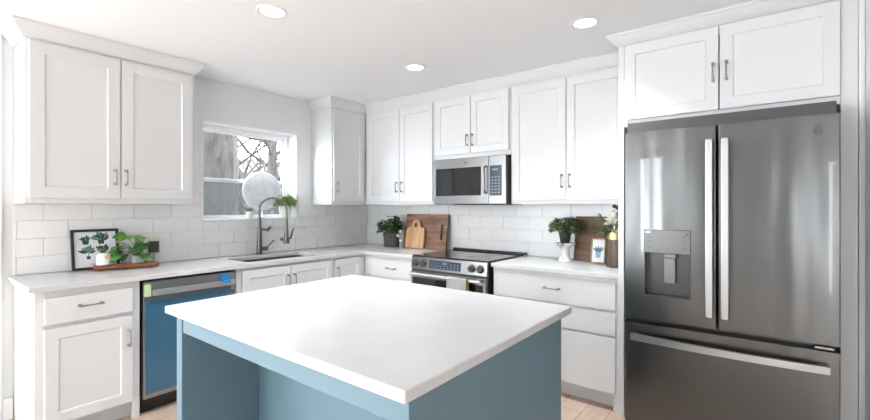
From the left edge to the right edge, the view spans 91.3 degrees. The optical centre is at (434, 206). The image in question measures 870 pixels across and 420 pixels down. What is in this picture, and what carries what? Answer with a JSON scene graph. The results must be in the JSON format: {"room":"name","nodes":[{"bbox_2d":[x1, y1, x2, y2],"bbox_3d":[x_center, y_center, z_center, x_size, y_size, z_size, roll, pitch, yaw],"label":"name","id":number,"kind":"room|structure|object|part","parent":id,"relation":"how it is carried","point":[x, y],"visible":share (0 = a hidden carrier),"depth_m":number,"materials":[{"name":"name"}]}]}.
{"room":"kitchen","nodes":[
{"label":"kitchen","id":0,"kind":"room"},
{"bbox_2d":[2,36,366,417],"bbox_3d":[-3.073,0.129,2.402,0.211,2.461,7.500,0,0,38],"label":"wall","id":1,"kind":"structure","parent":0,"point":[41,232],"depth_m":3.54,"materials":[{"name":"white tile"}]},
{"bbox_2d":[0,31,1,419],"bbox_3d":[-2.757,0.130,2.636,0.021,2.459,0.098,0,0,38],"label":"trim","id":2,"kind":"structure","parent":1,"relation":"attached to","point":[0,31],"depth_m":2.66,"materials":[{"name":"white paint"}]},
{"bbox_2d":[2,397,12,419],"bbox_3d":[-2.982,1.289,2.351,0.015,0.140,0.931,0,0,38],"label":"baseboard","id":3,"kind":"structure","parent":1,"relation":"attached to","point":[7,404],"depth_m":2.69,"materials":[{"name":"white paint"}]},
{"bbox_2d":[14,36,193,203],"bbox_3d":[-2.254,-0.559,2.984,0.389,1.082,0.955,0,0,38],"label":"upper cabinet","id":4,"kind":"object","parent":1,"relation":"attached to","point":[90,127],"visible":0.91,"depth_m":2.79,"materials":[{"name":"white paint"}]},
{"bbox_3d":[-2.280,-0.523,2.712,0.020,0.940,0.453,0,0,38],"label":"door","id":5,"kind":"part","parent":4,"relation":"part of","materials":[{"name":"white paint"}]},
{"bbox_2d":[1,14,205,75],"bbox_3d":[-2.253,-1.057,2.983,0.390,0.088,1.077,0,0,38],"label":"trim","id":6,"kind":"structure","parent":4,"relation":"attached to","point":[15,28],"depth_m":2.75,"materials":[{"name":"white paint"}]},
{"bbox_3d":[-2.138,-0.197,2.847,0.039,0.110,0.017,0,0,38],"label":"handle","id":7,"kind":"part","parent":4,"relation":"part of","materials":[{"name":"silver metal"}]},
{"bbox_3d":[-2.100,-0.197,2.897,0.039,0.110,0.017,0,0,38],"label":"handle","id":8,"kind":"part","parent":4,"relation":"part of","materials":[{"name":"silver metal"}]},
{"bbox_3d":[-1.999,-0.523,3.074,0.020,0.940,0.451,0,0,38],"label":"door","id":9,"kind":"part","parent":4,"relation":"part of","materials":[{"name":"white paint"}]},
{"bbox_2d":[202,119,297,221],"bbox_3d":[-1.776,-0.308,4.064,0.202,0.880,0.940,0,0,38],"label":"window","id":10,"kind":"structure","parent":1,"relation":"in","point":[222,199],"depth_m":4.06,"materials":[{"name":"white paint"}]},
{"bbox_3d":[-1.848,-0.461,4.120,0.020,0.475,0.840,0,0,38],"label":"sash","id":11,"kind":"part","parent":10,"relation":"part of","materials":[{"name":"white paint"}]},
{"bbox_3d":[-1.830,-0.073,4.106,0.020,0.370,0.840,0,0,38],"label":"sash","id":12,"kind":"part","parent":10,"relation":"part of","materials":[{"name":"white paint"}]},
{"bbox_2d":[244,207,255,217],"bbox_3d":[-1.733,0.059,3.995,0.101,0.105,0.122,0,0,38],"label":"potted plant","id":13,"kind":"object","parent":10,"relation":"on","point":[249,214],"visible":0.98,"depth_m":3.98,"materials":[{"name":"grey plant"}]},
{"bbox_3d":[-1.744,0.079,4.006,0.070,0.065,0.070,0,0,38],"label":"pot","id":14,"kind":"part","parent":13,"relation":"part of","materials":[{"name":"white ceramic"}]},
{"bbox_3d":[-1.774,0.122,4.063,0.197,0.020,0.938,0,0,38],"label":"sill","id":15,"kind":"part","parent":10,"relation":"part of","materials":[{"name":"white paint"}]},
{"bbox_2d":[242,172,280,217],"bbox_3d":[-1.700,-0.116,4.177,0.084,0.454,0.379,0,0,38],"label":"disc","id":16,"kind":"object","parent":10,"relation":"on","point":[258,186],"visible":0.96,"depth_m":4.16,"materials":[{"name":"white ceramic"}]},
{"bbox_2d":[273,194,296,217],"bbox_3d":[-1.508,-0.005,4.275,0.210,0.233,0.242,0,0,38],"label":"potted plant","id":17,"kind":"object","parent":10,"relation":"on","point":[289,200],"visible":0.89,"depth_m":4.26,"materials":[{"name":"green plant"}]},
{"bbox_3d":[-1.521,0.054,4.321,0.132,0.115,0.132,0,0,38],"label":"pot","id":18,"kind":"part","parent":17,"relation":"part of","materials":[{"name":"white ceramic"}]},
{"bbox_2d":[312,107,364,204],"bbox_3d":[-1.015,-0.559,4.580,0.389,1.082,0.463,0,0,38],"label":"upper cabinet","id":19,"kind":"object","parent":1,"relation":"attached to","point":[338,135],"visible":0.9,"depth_m":4.44,"materials":[{"name":"white paint"}]},
{"bbox_3d":[-0.916,-0.559,4.503,0.020,1.082,0.463,0,0,38],"label":"frame","id":20,"kind":"part","parent":19,"relation":"part of","materials":[{"name":"white paint"}]},
{"bbox_3d":[-0.906,-0.523,4.483,0.020,0.940,0.410,0,0,38],"label":"door","id":21,"kind":"part","parent":19,"relation":"part of","materials":[{"name":"white paint"}]},
{"bbox_2d":[12,392,624,419],"bbox_3d":[-0.510,1.409,0.412,6.700,0.100,7.500,0,0,38],"label":"floor","id":22,"kind":"structure","parent":0,"point":[572,407],"depth_m":2.82,"materials":[{"name":"brown wood"}]},
{"bbox_2d":[14,281,139,419],"bbox_3d":[-2.278,0.918,2.717,0.658,0.882,0.503,0,0,38],"label":"base cabinet","id":23,"kind":"object","parent":22,"relation":"on","point":[77,350],"visible":0.91,"depth_m":2.53,"materials":[{"name":"white paint"}]},
{"bbox_3d":[-2.057,0.593,2.544,0.020,0.152,0.421,0,0,38],"label":"drawer","id":24,"kind":"part","parent":23,"relation":"part of","materials":[{"name":"white paint"}]},
{"bbox_3d":[-2.057,0.964,2.544,0.020,0.546,0.421,0,0,38],"label":"door","id":25,"kind":"part","parent":23,"relation":"part of","materials":[{"name":"white paint"}]},
{"bbox_3d":[-2.036,0.581,2.523,0.038,0.017,0.122,0,0,38],"label":"handle","id":26,"kind":"part","parent":23,"relation":"part of","materials":[{"name":"silver metal"}]},
{"bbox_3d":[-1.920,0.829,2.674,0.038,0.110,0.017,0,0,38],"label":"handle","id":27,"kind":"part","parent":23,"relation":"part of","materials":[{"name":"silver metal"}]},
{"bbox_2d":[140,270,235,412],"bbox_3d":[-1.925,0.924,3.162,0.654,0.867,0.606,0,0,38],"label":"dishwasher","id":28,"kind":"object","parent":22,"relation":"on","point":[158,329],"visible":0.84,"depth_m":2.84,"materials":[{"name":"blue plastic"}]},
{"bbox_3d":[-1.780,1.310,3.050,0.060,0.097,0.598,0,0,38],"label":"toe panel","id":29,"kind":"part","parent":28,"relation":"part of","materials":[{"name":"black plastic"}]},
{"bbox_3d":[-1.675,0.564,2.986,0.040,0.040,0.543,0,0,38],"label":"handle","id":30,"kind":"part","parent":28,"relation":"part of","materials":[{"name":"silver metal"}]},
{"bbox_2d":[231,255,331,293],"bbox_3d":[-1.454,0.918,3.779,0.658,0.882,0.918,0,0,38],"label":"base cabinet","id":31,"kind":"object","parent":22,"relation":"on","point":[251,279],"visible":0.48,"depth_m":3.54,"materials":[{"name":"white paint"}]},
{"bbox_3d":[-1.359,0.869,3.444,0.020,0.736,0.419,0,0,38],"label":"door","id":32,"kind":"part","parent":31,"relation":"part of","materials":[{"name":"white paint"}]},
{"bbox_3d":[-1.094,0.869,3.785,0.020,0.736,0.432,0,0,38],"label":"door","id":33,"kind":"part","parent":31,"relation":"part of","materials":[{"name":"white paint"}]},
{"bbox_2d":[332,254,364,277],"bbox_3d":[-0.863,0.918,4.540,0.658,0.882,1.005,0,0,38],"label":"base cabinet","id":34,"kind":"object","parent":22,"relation":"on","point":[354,264],"visible":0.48,"depth_m":4.11,"materials":[{"name":"white paint"}]},
{"bbox_2d":[8,243,447,293],"bbox_3d":[-1.260,0.461,3.523,1.276,0.032,3.080,0,0,38],"label":"countertop","id":35,"kind":"structure","parent":34,"relation":"on","point":[54,281],"depth_m":3.10,"materials":[{"name":"white stone"}]},
{"bbox_2d":[70,228,119,270],"bbox_3d":[-2.409,0.303,3.019,0.067,0.281,0.274,0,0,38],"label":"framed print","id":36,"kind":"object","parent":35,"relation":"on","point":[86,244],"visible":0.81,"depth_m":2.99,"materials":[{"name":"white paper"}]},
{"bbox_2d":[93,261,158,270],"bbox_3d":[-2.212,0.426,3.052,0.379,0.036,0.104,0,0,-37],"label":"serving board","id":37,"kind":"object","parent":35,"relation":"on","point":[149,263],"visible":1,"depth_m":3.02,"materials":[{"name":"red wood"}]},
{"bbox_2d":[95,248,112,264],"bbox_3d":[-2.321,0.350,2.983,0.098,0.116,0.099,0,0,-20],"label":"vase","id":38,"kind":"object","parent":37,"relation":"on","point":[101,258],"visible":0.98,"depth_m":2.95,"materials":[{"name":"white ceramic"}]},
{"bbox_2d":[108,232,153,262],"bbox_3d":[-2.163,0.294,3.026,0.263,0.228,0.268,0,0,38],"label":"pothos","id":39,"kind":"object","parent":37,"relation":"on","point":[139,246],"visible":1,"depth_m":3.04,"materials":[{"name":"green plant"}]},
{"bbox_2d":[130,254,146,262],"bbox_3d":[-2.156,0.380,3.094,0.100,0.056,0.100,0,0,38],"label":"pot","id":40,"kind":"object","parent":37,"relation":"on","point":[135,258],"depth_m":3.05,"materials":[{"name":"white ceramic"}]},
{"bbox_2d":[147,251,160,263],"bbox_3d":[-2.166,0.398,3.273,0.092,0.094,0.092,0,0,38],"label":"pedestal stand","id":41,"kind":"object","parent":35,"relation":"on","point":[153,253],"visible":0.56,"depth_m":3.27,"materials":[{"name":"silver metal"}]},
{"bbox_2d":[148,237,158,251],"bbox_3d":[-2.166,0.295,3.273,0.074,0.109,0.074,0,0,38],"label":"candle jar","id":42,"kind":"object","parent":41,"relation":"on","point":[154,246],"visible":1,"depth_m":3.25,"materials":[{"name":"black glass"}]},
{"bbox_3d":[-2.166,0.253,3.273,0.074,0.024,0.074,0,0,38],"label":"lid","id":43,"kind":"part","parent":42,"relation":"part of","materials":[{"name":"green"}]},
{"bbox_2d":[243,255,300,261],"bbox_3d":[-1.429,0.570,3.771,0.374,0.186,0.694,0,0,38],"label":"sink","id":44,"kind":"object","parent":35,"relation":"in","point":[293,255],"visible":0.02,"depth_m":3.95,"materials":[{"name":"silver metal"}]},
{"bbox_2d":[256,197,293,253],"bbox_3d":[-1.492,0.177,3.925,0.343,0.534,0.126,0,0,-1],"label":"kitchen faucet","id":45,"kind":"object","parent":35,"relation":"on","point":[286,240],"visible":1,"depth_m":3.94,"materials":[{"name":"grey metal"}]},
{"bbox_3d":[-1.566,0.204,3.920,0.154,0.054,0.055,0,0,38],"label":"docking arm","id":46,"kind":"part","parent":45,"relation":"part of","materials":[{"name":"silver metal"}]},
{"bbox_3d":[-1.555,0.361,3.948,0.122,0.100,0.049,0,0,-6],"label":"lever","id":47,"kind":"part","parent":45,"relation":"part of","materials":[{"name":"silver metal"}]},
{"bbox_3d":[-1.379,0.262,3.953,0.124,0.119,0.053,0,0,-10],"label":"spray lever","id":48,"kind":"part","parent":45,"relation":"part of","materials":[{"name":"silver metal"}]},
{"bbox_2d":[376,216,406,246],"bbox_3d":[-0.506,0.273,4.673,0.394,0.343,0.292,0,0,38],"label":"potted plant","id":49,"kind":"object","parent":35,"relation":"on","point":[390,239],"visible":0.94,"depth_m":4.63,"materials":[{"name":"green plant"}]},
{"bbox_3d":[-0.476,0.367,4.709,0.200,0.155,0.198,0,0,38],"label":"pot","id":50,"kind":"part","parent":49,"relation":"part of","materials":[{"name":"grey ceramic"}]},
{"bbox_2d":[396,230,403,247],"bbox_3d":[-0.375,0.347,4.569,0.070,0.194,0.067,0,0,38],"label":"bead garland","id":51,"kind":"object","parent":35,"relation":"on","point":[400,235],"visible":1,"depth_m":4.56,"materials":[{"name":"white wood"}]},
{"bbox_2d":[405,220,425,248],"bbox_3d":[-0.206,0.292,4.526,0.248,0.301,0.068,0,0,38],"label":"cutting board","id":52,"kind":"object","parent":35,"relation":"on","point":[415,236],"visible":1,"depth_m":4.51,"materials":[{"name":"brown wood"}]},
{"bbox_2d":[404,214,449,249],"bbox_3d":[-0.095,0.262,4.494,0.566,0.360,0.080,0,0,38],"label":"cutting board","id":53,"kind":"object","parent":35,"relation":"on","point":[436,226],"visible":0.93,"depth_m":4.42,"materials":[{"name":"brown wood"}]},
{"bbox_2d":[177,318,560,419],"bbox_3d":[-0.300,0.920,1.888,1.388,0.878,1.021,0,0,38],"label":"kitchen island","id":54,"kind":"object","parent":22,"relation":"on","point":[220,377],"visible":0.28,"depth_m":1.72,"materials":[{"name":"blue paint"}]},
{"bbox_3d":[-1.028,0.920,2.035,0.055,0.878,0.361,0,0,38],"label":"panel","id":55,"kind":"part","parent":54,"relation":"part of","materials":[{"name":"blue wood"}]},
{"bbox_3d":[-0.604,0.520,1.499,1.271,0.078,0.026,0,0,38],"label":"apron rail","id":56,"kind":"part","parent":54,"relation":"part of","materials":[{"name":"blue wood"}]},
{"bbox_2d":[165,275,570,403],"bbox_3d":[-0.301,0.463,1.905,1.446,0.034,1.115,0,0,38],"label":"island countertop","id":57,"kind":"structure","parent":54,"relation":"on","point":[398,341],"depth_m":1.61,"materials":[{"name":"white stone"}]},
{"bbox_3d":[0.219,0.920,1.473,0.060,0.878,1.001,0,0,38],"label":"panel","id":58,"kind":"part","parent":54,"relation":"part of","materials":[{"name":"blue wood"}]},
{"bbox_2d":[365,254,411,282],"bbox_3d":[-0.281,0.918,4.297,0.670,0.882,0.658,0,0,38],"label":"base cabinet","id":59,"kind":"object","parent":22,"relation":"on","point":[383,267],"visible":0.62,"depth_m":4.06,"materials":[{"name":"white paint"}]},
{"bbox_3d":[-0.437,0.964,4.064,0.594,0.546,0.020,0,0,38],"label":"door","id":60,"kind":"part","parent":59,"relation":"part of","materials":[{"name":"white paint"}]},
{"bbox_2d":[409,247,526,294],"bbox_3d":[0.291,0.888,3.810,0.816,0.942,0.723,0,0,38],"label":"range","id":61,"kind":"object","parent":22,"relation":"on","point":[429,268],"visible":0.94,"depth_m":3.61,"materials":[{"name":"silver metal"}]},
{"bbox_3d":[-0.182,0.502,3.779,0.067,0.067,0.036,0,0,38],"label":"knob","id":62,"kind":"part","parent":61,"relation":"part of","materials":[{"name":"grey paint"}]},
{"bbox_3d":[-0.115,0.502,3.727,0.067,0.067,0.036,0,0,38],"label":"knob","id":63,"kind":"part","parent":61,"relation":"part of","materials":[{"name":"grey paint"}]},
{"bbox_3d":[0.075,0.594,3.554,0.724,0.029,0.054,0,0,38],"label":"handle","id":64,"kind":"part","parent":61,"relation":"part of","materials":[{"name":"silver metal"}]},
{"bbox_3d":[0.103,0.837,3.590,0.776,0.525,0.036,0,0,38],"label":"oven door","id":65,"kind":"part","parent":61,"relation":"part of","materials":[{"name":"silver metal"}]},
{"bbox_3d":[0.104,0.499,3.592,0.784,0.108,0.030,0,0,38],"label":"control panel","id":66,"kind":"part","parent":61,"relation":"part of","materials":[{"name":"silver metal"}]},
{"bbox_2d":[446,276,470,291],"bbox_3d":[0.190,0.738,3.445,0.217,0.322,0.042,0,0,38],"label":"dish towel","id":67,"kind":"object","parent":61,"relation":"hanging from","point":[457,283],"visible":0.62,"depth_m":3.43,"materials":[{"name":"white fabric"}]},
{"bbox_2d":[413,249,523,264],"bbox_3d":[0.305,0.449,3.850,0.789,0.030,0.641,0,0,38],"label":"cooktop","id":68,"kind":"object","parent":61,"relation":"in","point":[451,256],"depth_m":3.73,"materials":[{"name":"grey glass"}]},
{"bbox_3d":[0.286,0.502,3.416,0.067,0.067,0.036,0,0,38],"label":"knob","id":69,"kind":"part","parent":61,"relation":"part of","materials":[{"name":"grey paint"}]},
{"bbox_3d":[0.351,0.502,3.365,0.067,0.067,0.036,0,0,38],"label":"knob","id":70,"kind":"part","parent":61,"relation":"part of","materials":[{"name":"grey paint"}]},
{"bbox_3d":[0.508,0.425,4.079,0.804,0.016,0.032,0,0,38],"label":"trim","id":71,"kind":"part","parent":61,"relation":"part of","materials":[{"name":"black plastic"}]},
{"bbox_2d":[494,267,617,411],"bbox_3d":[1.005,0.918,3.299,0.950,0.882,0.658,0,0,38],"label":"base cabinet","id":72,"kind":"object","parent":22,"relation":"on","point":[589,334],"visible":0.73,"depth_m":2.93,"materials":[{"name":"white paint"}]},
{"bbox_2d":[491,256,617,278],"bbox_3d":[1.011,0.461,3.309,0.955,0.032,0.632,0,0,38],"label":"countertop","id":73,"kind":"structure","parent":72,"relation":"on","point":[530,263],"depth_m":3.19,"materials":[{"name":"white stone"}]},
{"bbox_2d":[554,242,575,261],"bbox_3d":[1.052,0.369,3.440,0.170,0.150,0.170,0,0,38],"label":"cake stand","id":74,"kind":"object","parent":73,"relation":"on","point":[565,253],"visible":0.94,"depth_m":3.41,"materials":[{"name":"white stone"}]},
{"bbox_2d":[547,216,583,242],"bbox_3d":[1.041,0.186,3.424,0.305,0.215,0.280,0,0,38],"label":"potted plant","id":75,"kind":"object","parent":74,"relation":"on","point":[564,229],"visible":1,"depth_m":3.40,"materials":[{"name":"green plant"}]},
{"bbox_3d":[1.052,0.253,3.440,0.100,0.082,0.100,0,0,38],"label":"pot","id":76,"kind":"part","parent":75,"relation":"part of","materials":[{"name":"black ceramic"}]},
{"bbox_2d":[574,216,606,260],"bbox_3d":[1.258,0.262,3.450,0.244,0.360,0.076,0,0,38],"label":"cutting board","id":77,"kind":"object","parent":73,"relation":"on","point":[582,249],"visible":0.56,"depth_m":3.46,"materials":[{"name":"brown wood"}]},
{"bbox_2d":[590,238,606,263],"bbox_3d":[1.270,0.345,3.306,0.110,0.195,0.056,0,0,38],"label":"framed print","id":78,"kind":"object","parent":73,"relation":"on","point":[598,245],"visible":0.97,"depth_m":3.31,"materials":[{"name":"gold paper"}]},
{"bbox_2d":[606,232,617,267],"bbox_3d":[1.312,0.317,3.112,0.107,0.255,0.107,0,0,38],"label":"wooden vase","id":79,"kind":"object","parent":73,"relation":"on","point":[612,245],"visible":0.74,"depth_m":3.07,"materials":[{"name":"brown wood"}]},
{"bbox_2d":[589,204,617,239],"bbox_3d":[1.265,0.145,3.128,0.245,0.320,0.248,0,0,38],"label":"stems","id":80,"kind":"object","parent":79,"relation":"in","point":[612,219],"visible":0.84,"depth_m":3.08,"materials":[{"name":"green"}]},
{"bbox_3d":[0.831,0.599,3.079,0.910,0.184,0.020,0,0,38],"label":"drawer","id":81,"kind":"part","parent":72,"relation":"part of","materials":[{"name":"white paint"}]},
{"bbox_3d":[0.831,1.054,3.079,0.910,0.366,0.020,0,0,38],"label":"drawer","id":82,"kind":"part","parent":72,"relation":"part of","materials":[{"name":"white paint"}]},
{"bbox_3d":[0.831,0.782,3.079,0.910,0.150,0.020,0,0,38],"label":"drawer","id":83,"kind":"part","parent":72,"relation":"part of","materials":[{"name":"white paint"}]},
{"bbox_2d":[618,46,629,417],"bbox_3d":[1.402,0.130,3.002,0.036,2.459,0.657,0,0,38],"label":"end panel","id":84,"kind":"object","parent":22,"relation":"on","point":[622,130],"visible":0.24,"depth_m":2.74,"materials":[{"name":"white paint"}]},
{"bbox_2d":[625,101,840,419],"bbox_3d":[1.731,0.428,2.545,0.936,1.862,0.922,0,0,38],"label":"refrigerator","id":85,"kind":"object","parent":22,"relation":"on","point":[733,219],"visible":1,"depth_m":2.19,"materials":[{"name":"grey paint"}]},
{"bbox_3d":[1.318,0.199,2.407,0.232,0.133,0.068,0,0,38],"label":"dispenser panel","id":86,"kind":"part","parent":85,"relation":"part of","materials":[{"name":"grey metal"}]},
{"bbox_3d":[1.324,0.108,2.407,0.453,1.078,0.069,0,0,38],"label":"door","id":87,"kind":"part","parent":85,"relation":"part of","materials":[{"name":"silver metal"}]},
{"bbox_3d":[1.444,0.116,2.239,0.034,0.937,0.050,0,0,38],"label":"handle","id":88,"kind":"part","parent":85,"relation":"part of","materials":[{"name":"silver metal"}]},
{"bbox_3d":[1.498,0.116,2.196,0.034,0.937,0.050,0,0,38],"label":"handle","id":89,"kind":"part","parent":85,"relation":"part of","materials":[{"name":"silver metal"}]},
{"bbox_3d":[1.513,0.996,2.260,0.931,0.637,0.069,0,0,38],"label":"freezer drawer","id":90,"kind":"part","parent":85,"relation":"part of","materials":[{"name":"silver metal"}]},
{"bbox_3d":[1.695,0.108,2.119,0.470,1.078,0.069,0,0,38],"label":"door","id":91,"kind":"part","parent":85,"relation":"part of","materials":[{"name":"silver metal"}]},
{"bbox_2d":[837,0,857,419],"bbox_3d":[2.240,0.130,2.352,0.062,2.459,0.657,0,0,38],"label":"end panel","id":92,"kind":"object","parent":22,"relation":"on","point":[848,107],"visible":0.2,"depth_m":2.09,"materials":[{"name":"white paint"}]},
{"bbox_2d":[0,0,753,104],"bbox_3d":[-0.510,-1.162,0.412,6.700,0.120,7.500,0,0,38],"label":"ceiling","id":93,"kind":"structure","parent":0,"point":[358,51],"depth_m":2.69,"materials":[{"name":"white paint"}]},
{"bbox_2d":[256,4,287,18],"bbox_3d":[-0.919,-1.098,2.398,0.172,0.008,0.172,0,0,38],"label":"recessed light","id":94,"kind":"object","parent":93,"relation":"in","point":[267,10],"visible":1,"depth_m":2.39,"materials":[{"name":"white paint"}]},
{"bbox_2d":[260,7,283,16],"bbox_3d":[-0.919,-1.099,2.398,0.126,0.004,0.126,0,0,38],"label":"diffuser","id":95,"kind":"object","parent":94,"relation":"attached to","point":[264,11],"depth_m":2.39,"materials":[{"name":"white plastic"}]},
{"bbox_2d":[404,64,425,70],"bbox_3d":[-0.157,-1.098,3.361,0.172,0.008,0.172,0,0,38],"label":"recessed light","id":96,"kind":"object","parent":93,"relation":"in","point":[411,67],"visible":1,"depth_m":3.36,"materials":[{"name":"white paint"}]},
{"bbox_2d":[407,65,422,69],"bbox_3d":[-0.157,-1.099,3.361,0.126,0.004,0.126,0,0,38],"label":"diffuser","id":97,"kind":"object","parent":96,"relation":"attached to","point":[409,67],"depth_m":3.36,"materials":[{"name":"white plastic"}]},
{"bbox_2d":[570,16,599,28],"bbox_3d":[0.899,-1.098,2.546,0.172,0.008,0.172,0,0,38],"label":"recessed light","id":98,"kind":"object","parent":93,"relation":"in","point":[586,22],"visible":1,"depth_m":2.54,"materials":[{"name":"white paint"}]},
{"bbox_2d":[574,19,595,27],"bbox_3d":[0.899,-1.099,2.546,0.126,0.004,0.126,0,0,38],"label":"diffuser","id":99,"kind":"object","parent":98,"relation":"attached to","point":[578,23],"depth_m":2.55,"materials":[{"name":"white plastic"}]},
{"bbox_2d":[866,0,869,419],"bbox_3d":[1.224,0.129,-0.933,2.310,2.461,7.500,0,0,38],"label":"wall","id":100,"kind":"structure","parent":0,"point":[867,1],"depth_m":2.00,"materials":[{"name":"white paint"}]},
{"bbox_2d":[858,0,865,419],"bbox_3d":[2.075,0.130,2.067,0.024,2.459,0.036,0,0,38],"label":"trim","id":101,"kind":"structure","parent":100,"relation":"attached to","point":[861,3],"depth_m":2.05,"materials":[{"name":"white paint"}]},
{"bbox_3d":[0.894,0.129,3.943,4.190,2.461,0.200,0,0,38],"label":"wall","id":102,"kind":"structure","parent":0,"visible":0},
{"bbox_2d":[435,87,510,160],"bbox_3d":[0.404,-0.770,3.948,0.813,0.659,0.389,0,0,38],"label":"upper cabinet","id":103,"kind":"object","parent":102,"relation":"attached to","point":[477,124],"visible":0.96,"depth_m":3.80,"materials":[{"name":"white paint"}]},
{"bbox_3d":[0.163,-0.736,3.951,0.397,0.514,0.020,0,0,38],"label":"door","id":104,"kind":"part","parent":103,"relation":"part of","materials":[{"name":"white paint"}]},
{"bbox_2d":[434,154,521,204],"bbox_3d":[0.393,-0.225,3.912,0.764,0.424,0.437,0,0,38],"label":"microwave","id":105,"kind":"object","parent":103,"relation":"attached to","point":[483,180],"visible":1,"depth_m":3.73,"materials":[{"name":"grey metal"}]},
{"bbox_3d":[0.230,-0.227,3.839,0.596,0.408,0.026,0,0,38],"label":"door","id":106,"kind":"part","parent":105,"relation":"part of","materials":[{"name":"silver metal"}]},
{"bbox_3d":[0.424,-0.231,3.643,0.021,0.250,0.050,0,0,38],"label":"handle","id":107,"kind":"part","parent":105,"relation":"part of","materials":[{"name":"silver metal"}]},
{"bbox_3d":[0.475,-0.736,3.709,0.381,0.514,0.020,0,0,38],"label":"door","id":108,"kind":"part","parent":103,"relation":"part of","materials":[{"name":"white paint"}]},
{"bbox_2d":[367,204,617,260],"bbox_3d":[0.385,0.213,4.204,3.042,0.462,0.010,0,0,38],"label":"wall","id":109,"kind":"structure","parent":102,"relation":"attached to","point":[515,228],"depth_m":4.01,"materials":[{"name":"white tile"}]},
{"bbox_2d":[365,101,451,204],"bbox_3d":[-0.429,-0.559,4.595,1.293,1.082,0.389,0,0,38],"label":"upper cabinet","id":110,"kind":"object","parent":109,"relation":"attached to","point":[399,142],"visible":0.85,"depth_m":4.33,"materials":[{"name":"white paint"}]},
{"bbox_3d":[-0.546,-0.523,4.501,0.461,0.940,0.020,0,0,38],"label":"door","id":111,"kind":"part","parent":110,"relation":"part of","materials":[{"name":"white paint"}]},
{"bbox_3d":[-0.190,-0.523,4.224,0.428,0.940,0.020,0,0,38],"label":"door","id":112,"kind":"part","parent":110,"relation":"part of","materials":[{"name":"white paint"}]},
{"bbox_2d":[307,51,617,113],"bbox_3d":[0.019,-1.057,3.741,3.052,0.088,0.528,0,0,38],"label":"trim","id":113,"kind":"structure","parent":110,"relation":"attached to","point":[607,60],"depth_m":3.73,"materials":[{"name":"white paint"}]},
{"bbox_2d":[511,66,617,203],"bbox_3d":[1.098,-0.559,3.410,0.938,1.082,0.389,0,0,38],"label":"upper cabinet","id":114,"kind":"object","parent":109,"relation":"attached to","point":[564,130],"visible":0.88,"depth_m":3.27,"materials":[{"name":"white paint"}]},
{"bbox_3d":[0.833,-0.523,3.430,0.458,0.940,0.020,0,0,38],"label":"door","id":115,"kind":"part","parent":114,"relation":"part of","materials":[{"name":"white paint"}]},
{"bbox_3d":[1.192,-0.523,3.152,0.438,0.940,0.020,0,0,38],"label":"door","id":116,"kind":"part","parent":114,"relation":"part of","materials":[{"name":"white paint"}]},
{"bbox_2d":[624,0,839,128],"bbox_3d":[1.798,-0.804,2.658,1.009,0.591,0.718,0,0,38],"label":"upper cabinet","id":117,"kind":"object","parent":102,"relation":"attached to","point":[791,57],"visible":0.91,"depth_m":2.35,"materials":[{"name":"white paint"}]},
{"bbox_3d":[1.412,-0.784,2.565,0.498,0.470,0.020,0,0,38],"label":"door","id":118,"kind":"part","parent":117,"relation":"part of","materials":[{"name":"white paint"}]},
{"bbox_3d":[1.571,-0.759,2.404,0.017,0.110,0.038,0,0,38],"label":"handle","id":119,"kind":"part","parent":117,"relation":"part of","materials":[{"name":"silver metal"}]},
{"bbox_2d":[606,0,832,50],"bbox_3d":[1.671,-1.066,2.503,1.194,0.070,0.320,0,0,38],"label":"trim","id":120,"kind":"structure","parent":117,"relation":"attached to","point":[756,8],"depth_m":2.42,"materials":[{"name":"white paint"}]},
{"bbox_3d":[1.621,-0.759,2.366,0.017,0.110,0.038,0,0,38],"label":"handle","id":121,"kind":"part","parent":117,"relation":"part of","materials":[{"name":"silver metal"}]},
{"bbox_3d":[1.810,-0.784,2.256,0.496,0.470,0.020,0,0,38],"label":"door","id":122,"kind":"part","parent":117,"relation":"part of","materials":[{"name":"white paint"}]},
{"label":"outside","id":123,"kind":"structure","parent":0,"visible":0},
{"bbox_3d":[-7.273,1.884,21.547,29.700,0.150,42.000,0,0,38],"label":"ground","id":124,"kind":"structure","parent":123,"visible":0},
{"bbox_2d":[204,131,238,178],"bbox_3d":[-3.502,-0.691,6.585,1.087,5.000,1.075,0,0,38],"label":"tree","id":125,"kind":"object","parent":124,"relation":"on","point":[220,150],"visible":0.12,"depth_m":6.30,"materials":[{"name":"grey plant"}]},
{"bbox_2d":[238,138,280,176],"bbox_3d":[-3.951,-2.549,9.888,5.422,8.758,7.160,0,0,15],"label":"tree","id":126,"kind":"object","parent":124,"relation":"on","point":[271,165],"visible":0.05,"depth_m":10.12,"materials":[{"name":"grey plant"}]},
{"bbox_2d":[238,136,280,180],"bbox_3d":[-4.637,-2.577,12.560,5.868,8.797,6.361,0,0,-16],"label":"tree","id":127,"kind":"object","parent":124,"relation":"on","point":[275,170],"visible":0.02,"depth_m":11.95,"materials":[{"name":"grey plant"}]},
{"bbox_2d":[238,138,280,177],"bbox_3d":[-5.240,-1.409,11.302,6.020,6.446,6.396,0,0,38],"label":"tree","id":128,"kind":"object","parent":124,"relation":"on","point":[240,161],"visible":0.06,"depth_m":11.27,"materials":[{"name":"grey plant"}]},
{"bbox_2d":[238,139,280,179],"bbox_3d":[-6.525,-3.032,13.812,8.275,9.740,5.963,0,0,0],"label":"tree","id":129,"kind":"object","parent":124,"relation":"on","point":[248,140],"visible":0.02,"depth_m":12.78,"materials":[{"name":"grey plant"}]},
{"bbox_2d":[238,158,280,177],"bbox_3d":[-8.361,-0.191,19.860,4.650,4.000,8.600,0,0,38],"label":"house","id":130,"kind":"structure","parent":124,"relation":"on","point":[252,165],"depth_m":18.60,"materials":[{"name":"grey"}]}
]}

